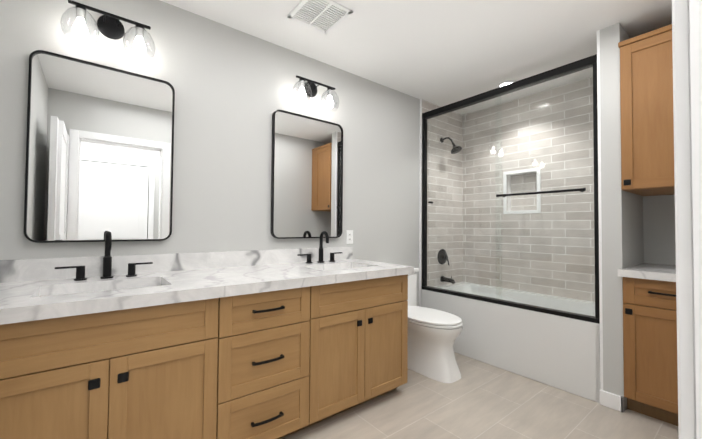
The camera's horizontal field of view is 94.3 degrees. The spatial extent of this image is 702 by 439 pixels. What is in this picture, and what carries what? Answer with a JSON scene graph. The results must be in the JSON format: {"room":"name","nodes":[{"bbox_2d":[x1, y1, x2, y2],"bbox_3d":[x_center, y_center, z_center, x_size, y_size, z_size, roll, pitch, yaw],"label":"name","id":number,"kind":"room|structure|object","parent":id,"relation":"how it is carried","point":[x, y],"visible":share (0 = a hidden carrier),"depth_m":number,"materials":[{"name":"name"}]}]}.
{"room":"bathroom","nodes":[
{"label":"bathroom","id":0,"kind":"room"},
{"bbox_2d":[0,0,419,305],"bbox_3d":[-0.168,-0.031,2.755,4.140,2.490,0.120,2,-2,-38],"label":"wall","id":1,"kind":"structure","parent":0,"point":[234,91],"depth_m":2.15,"materials":[{"name":"grey paint"}]},
{"bbox_2d":[24,50,174,242],"bbox_3d":[-1.313,-0.352,1.759,0.625,0.942,0.030,2,-2,-38],"label":"mirror","id":2,"kind":"object","parent":1,"relation":"attached to","point":[99,149],"visible":0.98,"depth_m":1.72,"materials":[{"name":"black mirror"}]},
{"bbox_2d":[60,0,155,61],"bbox_3d":[-1.265,-1.008,1.720,0.402,0.217,0.170,2,-2,-38],"label":"sconce","id":3,"kind":"object","parent":1,"relation":"attached to","point":[110,25],"visible":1,"depth_m":1.75,"materials":[{"name":"glass"},{"name":"black metal"}]},
{"bbox_2d":[271,110,342,238],"bbox_3d":[-0.323,-0.326,2.541,0.625,0.942,0.030,2,-2,-38],"label":"mirror","id":4,"kind":"object","parent":1,"relation":"attached to","point":[307,179],"visible":0.98,"depth_m":2.51,"materials":[{"name":"black mirror"}]},
{"bbox_2d":[292,75,338,111],"bbox_3d":[-0.271,-0.981,2.505,0.402,0.217,0.170,2,-2,-38],"label":"sconce","id":5,"kind":"object","parent":1,"relation":"attached to","point":[308,88],"visible":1,"depth_m":2.53,"materials":[{"name":"glass"},{"name":"black metal"}]},
{"bbox_2d":[346,230,352,243],"bbox_3d":[-0.011,0.150,2.795,0.072,0.116,0.008,2,-2,-38],"label":"electrical outlet plate","id":6,"kind":"object","parent":1,"relation":"attached to","point":[349,236],"visible":1,"depth_m":2.79,"materials":[{"name":"white plastic"}]},
{"bbox_2d":[160,0,671,114],"bbox_3d":[0.807,-1.335,1.191,4.600,0.060,3.820,2,-2,-38],"label":"ceiling","id":7,"kind":"structure","parent":0,"point":[441,53],"depth_m":2.27,"materials":[{"name":"white paint"}]},
{"bbox_2d":[287,0,352,33],"bbox_3d":[-0.196,-1.287,2.042,0.300,0.012,0.300,2,-2,-38],"label":"fan","id":8,"kind":"object","parent":7,"relation":"attached to","point":[325,16],"visible":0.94,"depth_m":2.04,"materials":[{"name":"white plastic"}]},
{"bbox_2d":[497,81,515,87],"bbox_3d":[1.452,-1.254,3.036,0.170,0.006,0.170,2,-2,-38],"label":"recessed light","id":9,"kind":"object","parent":7,"relation":"in","point":[503,83],"visible":0.5,"depth_m":3.00,"materials":[{"name":"white paint"}]},
{"bbox_2d":[280,352,678,438],"bbox_3d":[0.788,1.214,1.131,4.600,0.060,3.820,2,-2,-38],"label":"floor","id":10,"kind":"structure","parent":0,"point":[480,400],"depth_m":2.00,"materials":[{"name":"tile"}]},
{"bbox_2d":[0,271,413,438],"bbox_3d":[-0.616,0.773,1.871,2.134,0.834,0.688,2,-2,-38],"label":"bathroom vanity","id":11,"kind":"object","parent":10,"relation":"on","point":[266,344],"depth_m":1.46,"materials":[{"name":"brown wood"}]},
{"bbox_2d":[0,259,413,318],"bbox_3d":[-0.612,0.333,1.882,2.134,0.046,0.688,2,-2,-38],"label":"countertop","id":12,"kind":"structure","parent":11,"relation":"on","point":[21,296],"depth_m":1.56,"materials":[{"name":"white stone"}]},
{"bbox_2d":[52,231,143,278],"bbox_3d":[-1.229,0.180,1.646,0.400,0.240,0.123,2,-2,-38],"label":"faucet","id":13,"kind":"object","parent":12,"relation":"on","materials":[{"name":"black metal"}]},
{"bbox_2d":[40,283,159,294],"bbox_3d":[-1.101,0.408,1.469,0.510,0.154,0.340,2,-2,-38],"label":"sink","id":14,"kind":"object","parent":12,"relation":"in","point":[125,284],"depth_m":1.56,"materials":[{"name":"white ceramic"}]},
{"bbox_2d":[304,231,343,262],"bbox_3d":[-0.207,0.207,2.466,0.400,0.240,0.123,2,-2,-38],"label":"faucet","id":15,"kind":"object","parent":12,"relation":"on","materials":[{"name":"black metal"}]},
{"bbox_2d":[320,267,335,270],"bbox_3d":[-0.077,0.435,2.277,0.510,0.154,0.340,2,-2,-38],"label":"sink","id":16,"kind":"object","parent":12,"relation":"in","point":[321,268],"depth_m":2.38,"materials":[{"name":"white ceramic"}]},
{"bbox_2d":[407,268,462,382],"bbox_3d":[0.577,0.833,2.743,0.450,0.775,0.768,2,-2,-38],"label":"toilet","id":17,"kind":"object","parent":10,"relation":"on","point":[433,334],"visible":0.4,"depth_m":2.52,"materials":[{"name":"white ceramic"}]},
{"bbox_2d":[421,282,599,402],"bbox_3d":[1.476,0.973,2.979,0.756,0.520,1.502,2,-2,-38],"label":"bathtub","id":18,"kind":"object","parent":10,"relation":"on","point":[560,352],"visible":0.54,"depth_m":2.57,"materials":[{"name":"white ceramic"}]},
{"bbox_2d":[422,54,599,323],"bbox_3d":[1.203,-0.205,2.784,0.124,1.820,1.506,2,-2,-38],"label":"shower door","id":19,"kind":"structure","parent":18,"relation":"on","point":[566,69],"depth_m":2.60,"materials":[{"name":"black"}]},
{"bbox_2d":[618,24,677,425],"bbox_3d":[2.093,0.040,2.054,0.653,2.350,0.514,2,-2,-38],"label":"linen cabinet","id":20,"kind":"object","parent":10,"relation":"on","point":[649,289],"visible":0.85,"depth_m":1.97,"materials":[{"name":"brown wood"}]},
{"bbox_2d":[672,0,701,438],"bbox_3d":[0.189,0.098,0.143,0.900,2.115,0.156,2,-2,-38],"label":"door frame","id":21,"kind":"structure","parent":10,"relation":"on","point":[687,55],"depth_m":0.01,"materials":[{"name":"white paint"}]},
{"bbox_2d":[600,23,643,410],"bbox_3d":[2.005,-0.023,2.366,0.790,2.490,0.105,2,-2,-38],"label":"wall","id":22,"kind":"structure","parent":0,"point":[622,228],"depth_m":2.13,"materials":[{"name":"grey paint"}]},
{"bbox_2d":[599,390,623,411],"bbox_3d":[0.180,1.142,1.564,3.020,0.095,2.150,2,-2,-38],"label":"baseboard","id":23,"kind":"structure","parent":22,"relation":"attached to","point":[612,401],"depth_m":2.09,"materials":[{"name":"white paint"}]},
{"bbox_2d":[643,195,675,264],"bbox_3d":[2.394,-0.022,2.285,0.100,2.490,0.505,2,-2,-38],"label":"wall","id":24,"kind":"structure","parent":0,"point":[659,243],"depth_m":2.38,"materials":[{"name":"grey paint"}]},
{"bbox_3d":[1.842,-0.003,3.285,0.120,2.490,1.540,2,-2,-38],"label":"wall","id":25,"kind":"structure","parent":0,"visible":0},
{"bbox_2d":[419,30,602,389],"bbox_3d":[1.526,-0.011,3.035,0.866,2.490,1.540,2,-2,-38],"label":"tiled wall","id":26,"kind":"structure","parent":25,"relation":"attached to","point":[475,159],"depth_m":3.34,"materials":[{"name":"grey tile"}]},
{"bbox_2d":[438,249,448,264],"bbox_3d":[1.026,0.409,3.545,0.170,0.171,0.077,2,-2,-38],"label":"shower valve","id":27,"kind":"object","parent":26,"relation":"attached to","point":[440,257],"depth_m":3.54,"materials":[{"name":"black metal"}]},
{"bbox_2d":[440,276,455,283],"bbox_3d":[1.051,0.647,3.504,0.068,0.085,0.165,2,-2,-38],"label":"tub spout","id":28,"kind":"object","parent":26,"relation":"attached to","point":[450,280],"depth_m":3.49,"materials":[{"name":"black metal"}]},
{"bbox_2d":[440,137,461,153],"bbox_3d":[1.077,-0.805,3.503,0.120,0.208,0.239,2,-2,-38],"label":"shower head","id":29,"kind":"object","parent":26,"relation":"attached to","point":[454,151],"depth_m":3.46}
]}

